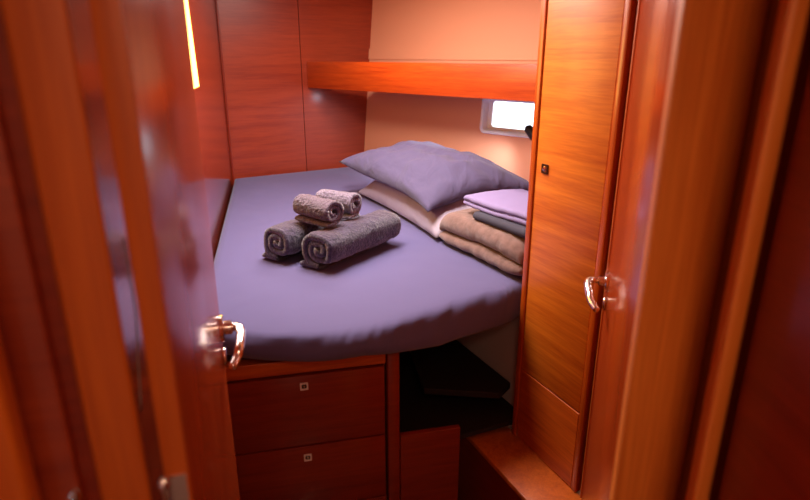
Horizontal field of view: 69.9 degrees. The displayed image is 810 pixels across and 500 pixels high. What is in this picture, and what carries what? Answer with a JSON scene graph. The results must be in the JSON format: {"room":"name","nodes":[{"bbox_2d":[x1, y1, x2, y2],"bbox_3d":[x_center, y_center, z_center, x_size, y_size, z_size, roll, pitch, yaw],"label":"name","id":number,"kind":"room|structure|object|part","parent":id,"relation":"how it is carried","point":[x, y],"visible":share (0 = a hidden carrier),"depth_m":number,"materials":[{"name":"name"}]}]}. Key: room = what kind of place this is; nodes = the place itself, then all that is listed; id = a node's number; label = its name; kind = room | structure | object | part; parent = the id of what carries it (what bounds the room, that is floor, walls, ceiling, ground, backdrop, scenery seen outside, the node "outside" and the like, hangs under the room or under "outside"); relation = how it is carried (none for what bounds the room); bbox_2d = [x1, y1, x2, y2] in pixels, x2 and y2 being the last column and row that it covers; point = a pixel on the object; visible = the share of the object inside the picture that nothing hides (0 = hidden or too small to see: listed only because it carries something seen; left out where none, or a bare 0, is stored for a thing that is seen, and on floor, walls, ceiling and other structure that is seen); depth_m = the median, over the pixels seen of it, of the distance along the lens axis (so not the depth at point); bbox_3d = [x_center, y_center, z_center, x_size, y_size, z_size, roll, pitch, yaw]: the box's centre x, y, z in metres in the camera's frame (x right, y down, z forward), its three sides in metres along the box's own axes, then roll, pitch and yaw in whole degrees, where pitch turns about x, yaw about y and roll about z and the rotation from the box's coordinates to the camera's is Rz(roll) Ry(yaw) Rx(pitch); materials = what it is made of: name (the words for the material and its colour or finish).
{"room":"boat cabin","nodes":[
{"label":"boat cabin","id":0,"kind":"room"},
{"bbox_2d":[0,11,100,499],"bbox_3d":[-0.340,0.366,0.557,0.158,1.950,0.018,-5,19,-15],"label":"wall","id":1,"kind":"structure","parent":0,"point":[10,109],"depth_m":0.45,"materials":[{"name":"red wood"}]},
{"bbox_2d":[0,111,84,499],"bbox_3d":[-0.326,0.371,0.543,0.097,1.950,0.016,-5,19,-15],"label":"trim","id":2,"kind":"structure","parent":1,"relation":"attached to","point":[24,333],"depth_m":0.46,"materials":[{"name":"red wood"}]},
{"bbox_2d":[0,0,151,499],"bbox_3d":[-0.254,0.360,0.577,0.041,1.950,0.022,-5,19,-15],"label":"trim","id":3,"kind":"structure","parent":1,"relation":"attached to","point":[38,33],"depth_m":0.44,"materials":[{"name":"orange wood"}]},
{"bbox_2d":[88,0,245,499],"bbox_3d":[-0.257,0.110,0.770,0.071,1.500,0.532,-5,19,-14],"label":"door","id":4,"kind":"structure","parent":1,"relation":"in","point":[143,49],"depth_m":0.55,"materials":[{"name":"brown wood"}]},
{"bbox_2d":[121,236,141,410],"bbox_3d":[-0.268,0.077,0.571,0.014,0.190,0.003,5,19,14],"label":"cord","id":5,"kind":"object","parent":4,"relation":"hanging from","point":[123,244],"visible":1,"depth_m":0.57,"materials":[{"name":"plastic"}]},
{"bbox_3d":[-0.322,0.138,1.023,0.007,0.048,0.048,-5,19,-14],"label":"handle","id":6,"kind":"part","parent":4,"relation":"part of","materials":[{"name":"silver metal"}]},
{"bbox_3d":[-0.286,0.163,0.994,0.027,0.045,0.102,-4,19,-11],"label":"lever","id":7,"kind":"part","parent":4,"relation":"part of","materials":[{"name":"silver metal"}]},
{"bbox_2d":[66,0,242,499],"bbox_3d":[-0.647,-0.065,1.838,0.042,1.950,2.830,-4,19,-12],"label":"wall","id":8,"kind":"structure","parent":0,"point":[210,97],"depth_m":0.95,"materials":[{"name":"red wood"}]},
{"bbox_2d":[184,0,199,89],"bbox_3d":[-0.658,-0.636,1.666,0.030,0.356,0.612,-4,19,-12],"label":"light strip","id":9,"kind":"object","parent":8,"relation":"in","point":[188,17],"depth_m":1.88,"materials":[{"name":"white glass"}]},
{"bbox_2d":[218,0,372,178],"bbox_3d":[-0.470,-0.607,3.451,1.350,1.950,0.030,-11,22,-30],"label":"wall","id":10,"kind":"structure","parent":0,"point":[278,124],"depth_m":3.22,"materials":[{"name":"red wood"}]},
{"bbox_2d":[364,0,541,181],"bbox_3d":[0.366,-0.467,3.033,1.780,1.950,0.217,17,25,41],"label":"wall","id":11,"kind":"structure","parent":0,"point":[418,31],"depth_m":3.04,"materials":[{"name":"brown"}]},
{"bbox_2d":[307,61,536,101],"bbox_3d":[0.194,-0.834,2.807,1.716,0.143,0.360,17,25,41],"label":"shelf","id":12,"kind":"object","parent":11,"relation":"attached to","point":[515,82],"visible":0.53,"depth_m":2.63,"materials":[{"name":"red wood"}]},
{"bbox_2d":[480,99,534,137],"bbox_3d":[0.556,-0.644,2.800,0.438,0.186,0.070,17,25,41],"label":"window","id":13,"kind":"structure","parent":11,"relation":"in","point":[487,108],"depth_m":2.92,"materials":[{"name":"white plastic"}]},
{"bbox_2d":[524,125,532,139],"bbox_3d":[0.595,-0.545,2.693,0.074,0.070,0.073,-16,24,-39],"label":"reading lamp","id":14,"kind":"object","parent":11,"relation":"attached to","point":[528,130],"visible":0.54,"depth_m":2.67,"materials":[{"name":"black plastic"}]},
{"bbox_2d":[708,9,809,499],"bbox_3d":[0.394,0.552,0.006,0.113,1.950,1.660,0,19,0],"label":"wall","id":15,"kind":"structure","parent":0,"point":[764,451],"depth_m":0.53,"materials":[{"name":"red wood"}]},
{"bbox_2d":[609,0,768,499],"bbox_3d":[0.294,0.308,0.732,0.096,1.950,0.034,-5,19,-15],"label":"trim","id":16,"kind":"structure","parent":15,"relation":"attached to","point":[716,45],"depth_m":0.60,"materials":[{"name":"brown wood"}]},
{"bbox_2d":[677,0,779,499],"bbox_3d":[0.372,0.299,0.757,0.075,1.950,0.018,-5,19,-15],"label":"trim","id":17,"kind":"structure","parent":15,"relation":"attached to","point":[773,5],"depth_m":0.64,"materials":[{"name":"brown wood"}]},
{"bbox_2d":[685,0,809,499],"bbox_3d":[0.329,0.328,0.670,0.017,1.950,0.060,7,20,21],"label":"trim","id":18,"kind":"structure","parent":15,"relation":"attached to","point":[792,15],"depth_m":0.54,"materials":[{"name":"brown wood"}]},
{"bbox_3d":[0.050,0.965,1.881,2.700,0.030,5.050,0,19,0],"label":"floor","id":19,"kind":"structure","parent":0,"visible":0},
{"bbox_2d":[225,351,512,499],"bbox_3d":[-0.019,0.272,2.660,1.429,0.788,2.087,-4,19,-13],"label":"bed base","id":20,"kind":"object","parent":19,"relation":"on","point":[320,430],"visible":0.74,"depth_m":1.56,"materials":[{"name":"red wood"}]},
{"bbox_3d":[-0.267,0.292,1.497,0.436,0.040,0.035,-4,19,-12],"label":"rail","id":21,"kind":"part","parent":20,"relation":"part of","materials":[{"name":"brown wood"}]},
{"bbox_3d":[-0.267,0.421,1.531,0.431,0.211,0.018,-4,19,-12],"label":"drawer","id":22,"kind":"part","parent":20,"relation":"part of","materials":[{"name":"red wood"}]},
{"bbox_3d":[-0.267,0.622,1.599,0.431,0.203,0.018,-4,19,-12],"label":"drawer","id":23,"kind":"part","parent":20,"relation":"part of","materials":[{"name":"red wood"}]},
{"bbox_2d":[214,167,522,361],"bbox_3d":[-0.168,-0.112,2.490,1.692,0.127,2.032,-11,21,-29],"label":"mattress","id":24,"kind":"object","parent":20,"relation":"on","point":[413,290],"visible":0.61,"depth_m":1.66,"materials":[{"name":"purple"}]},
{"bbox_2d":[262,214,359,260],"bbox_3d":[-0.313,-0.065,1.965,0.137,0.117,0.357,13,22,33],"label":"rolled towel","id":25,"kind":"object","parent":24,"relation":"on","point":[282,241],"visible":0.48,"depth_m":1.83,"materials":[{"name":"grey fabric"}]},
{"bbox_2d":[293,194,343,226],"bbox_3d":[-0.274,-0.128,1.826,0.155,0.081,0.083,14,23,36],"label":"rolled towel","id":26,"kind":"object","parent":25,"relation":"on","point":[314,210],"visible":1,"depth_m":1.79,"materials":[{"name":"fabric"}]},
{"bbox_2d":[300,210,400,269],"bbox_3d":[-0.171,-0.043,1.896,0.142,0.118,0.365,13,22,33],"label":"rolled towel","id":27,"kind":"object","parent":24,"relation":"on","point":[328,246],"visible":0.99,"depth_m":1.81,"materials":[{"name":"grey fabric"}]},
{"bbox_2d":[315,189,361,218],"bbox_3d":[-0.218,-0.156,1.910,0.149,0.080,0.078,11,21,29],"label":"rolled towel","id":28,"kind":"object","parent":27,"relation":"on","point":[351,202],"visible":0.55,"depth_m":1.88,"materials":[{"name":"fabric"}]},
{"bbox_2d":[357,180,471,237],"bbox_3d":[0.165,-0.251,2.462,0.500,0.144,0.800,-8,20,-24],"label":"pillow","id":29,"kind":"object","parent":24,"relation":"on","point":[399,202],"visible":0.19,"depth_m":2.28,"materials":[{"name":"grey fabric"}]},
{"bbox_2d":[339,140,528,211],"bbox_3d":[0.103,-0.362,2.488,0.500,0.156,0.840,-10,21,-26],"label":"pillow","id":30,"kind":"object","parent":29,"relation":"on","point":[434,175],"visible":0.96,"depth_m":2.25,"materials":[{"name":"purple fabric"}]},
{"bbox_2d":[439,208,524,275],"bbox_3d":[0.350,-0.055,1.921,0.306,0.118,0.430,-11,21,-29],"label":"blanket","id":31,"kind":"object","parent":24,"relation":"on","point":[500,248],"visible":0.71,"depth_m":1.82,"materials":[{"name":"beige fabric"}]},
{"bbox_2d":[473,211,525,237],"bbox_3d":[0.378,-0.098,1.823,0.227,0.033,0.265,-11,21,-29],"label":"sheet","id":32,"kind":"object","parent":31,"relation":"on","point":[517,229],"visible":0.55,"depth_m":1.76,"materials":[{"name":"grey fabric"}]},
{"bbox_2d":[463,189,527,225],"bbox_3d":[0.378,-0.145,1.856,0.240,0.042,0.345,-11,21,-29],"label":"sheet","id":33,"kind":"object","parent":32,"relation":"on","point":[508,204],"visible":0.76,"depth_m":1.84,"materials":[{"name":"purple fabric"}]},
{"bbox_3d":[-0.036,0.617,1.668,0.035,0.766,0.047,-4,19,-12],"label":"corner post","id":34,"kind":"part","parent":20,"relation":"part of","materials":[{"name":"red wood"}]},
{"bbox_2d":[409,340,509,398],"bbox_3d":[0.061,0.354,2.119,0.265,0.022,0.785,-9,21,-25],"label":"board","id":35,"kind":"object","parent":20,"relation":"in","point":[450,368],"visible":0.59,"depth_m":1.92,"materials":[{"name":"black"}]},
{"bbox_2d":[457,316,519,406],"bbox_3d":[0.161,0.223,2.211,0.020,0.366,0.945,-9,21,-25],"label":"wall","id":36,"kind":"structure","parent":20,"relation":"attached to","point":[497,347],"depth_m":1.90,"materials":[{"name":"grey"}]},
{"bbox_2d":[400,424,459,499],"bbox_3d":[0.071,0.744,1.727,0.176,0.489,0.018,-4,19,-12],"label":"board","id":37,"kind":"object","parent":19,"relation":"on","point":[429,458],"visible":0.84,"depth_m":1.68,"materials":[{"name":"red wood"}]},
{"bbox_2d":[458,426,580,499],"bbox_3d":[0.324,0.791,1.752,0.140,0.383,0.445,-8,20,-24],"label":"bench","id":38,"kind":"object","parent":19,"relation":"on","point":[496,464],"depth_m":1.71,"materials":[{"name":"orange wood"}]},
{"bbox_3d":[0.485,0.192,1.076,0.180,1.950,0.718,0,19,0],"label":"wall","id":39,"kind":"structure","parent":0,"visible":0},
{"bbox_2d":[512,0,637,491],"bbox_3d":[0.657,-0.168,1.551,0.585,1.561,0.293,-8,20,-24],"label":"wardrobe","id":40,"kind":"object","parent":39,"relation":"attached to","point":[585,47],"visible":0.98,"depth_m":1.44,"materials":[{"name":"brown wood"}]},
{"bbox_3d":[0.406,0.498,1.649,0.018,0.233,0.249,-8,20,-24],"label":"panel","id":41,"kind":"part","parent":40,"relation":"part of","materials":[{"name":"brown wood"}]},
{"bbox_3d":[0.406,-0.236,1.403,0.018,1.308,0.249,-8,20,-24],"label":"door","id":42,"kind":"part","parent":40,"relation":"part of","materials":[{"name":"brown wood"}]},
{"bbox_2d":[580,0,678,499],"bbox_3d":[0.384,0.015,1.064,0.075,1.508,0.516,5,19,14],"label":"door","id":43,"kind":"structure","parent":39,"relation":"in","point":[655,19],"depth_m":1.03,"materials":[{"name":"brown wood"}]},
{"bbox_3d":[0.412,0.096,1.281,0.034,0.045,0.114,5,19,14],"label":"lever","id":44,"kind":"part","parent":43,"relation":"part of","materials":[{"name":"silver metal"}]},
{"bbox_3d":[0.456,0.070,1.313,0.007,0.048,0.048,5,19,14],"label":"handle","id":45,"kind":"part","parent":43,"relation":"part of","materials":[{"name":"silver metal"}]},
{"bbox_3d":[-0.487,0.601,-0.140,0.265,1.950,1.352,0,19,0],"label":"wall","id":46,"kind":"structure","parent":0,"visible":0},
{"bbox_2d":[0,334,40,499],"bbox_3d":[-0.321,0.383,0.507,0.070,1.950,0.030,-5,19,-14],"label":"trim","id":47,"kind":"structure","parent":46,"relation":"attached to","point":[18,481],"depth_m":0.43,"materials":[{"name":"orange wood"}]}
]}

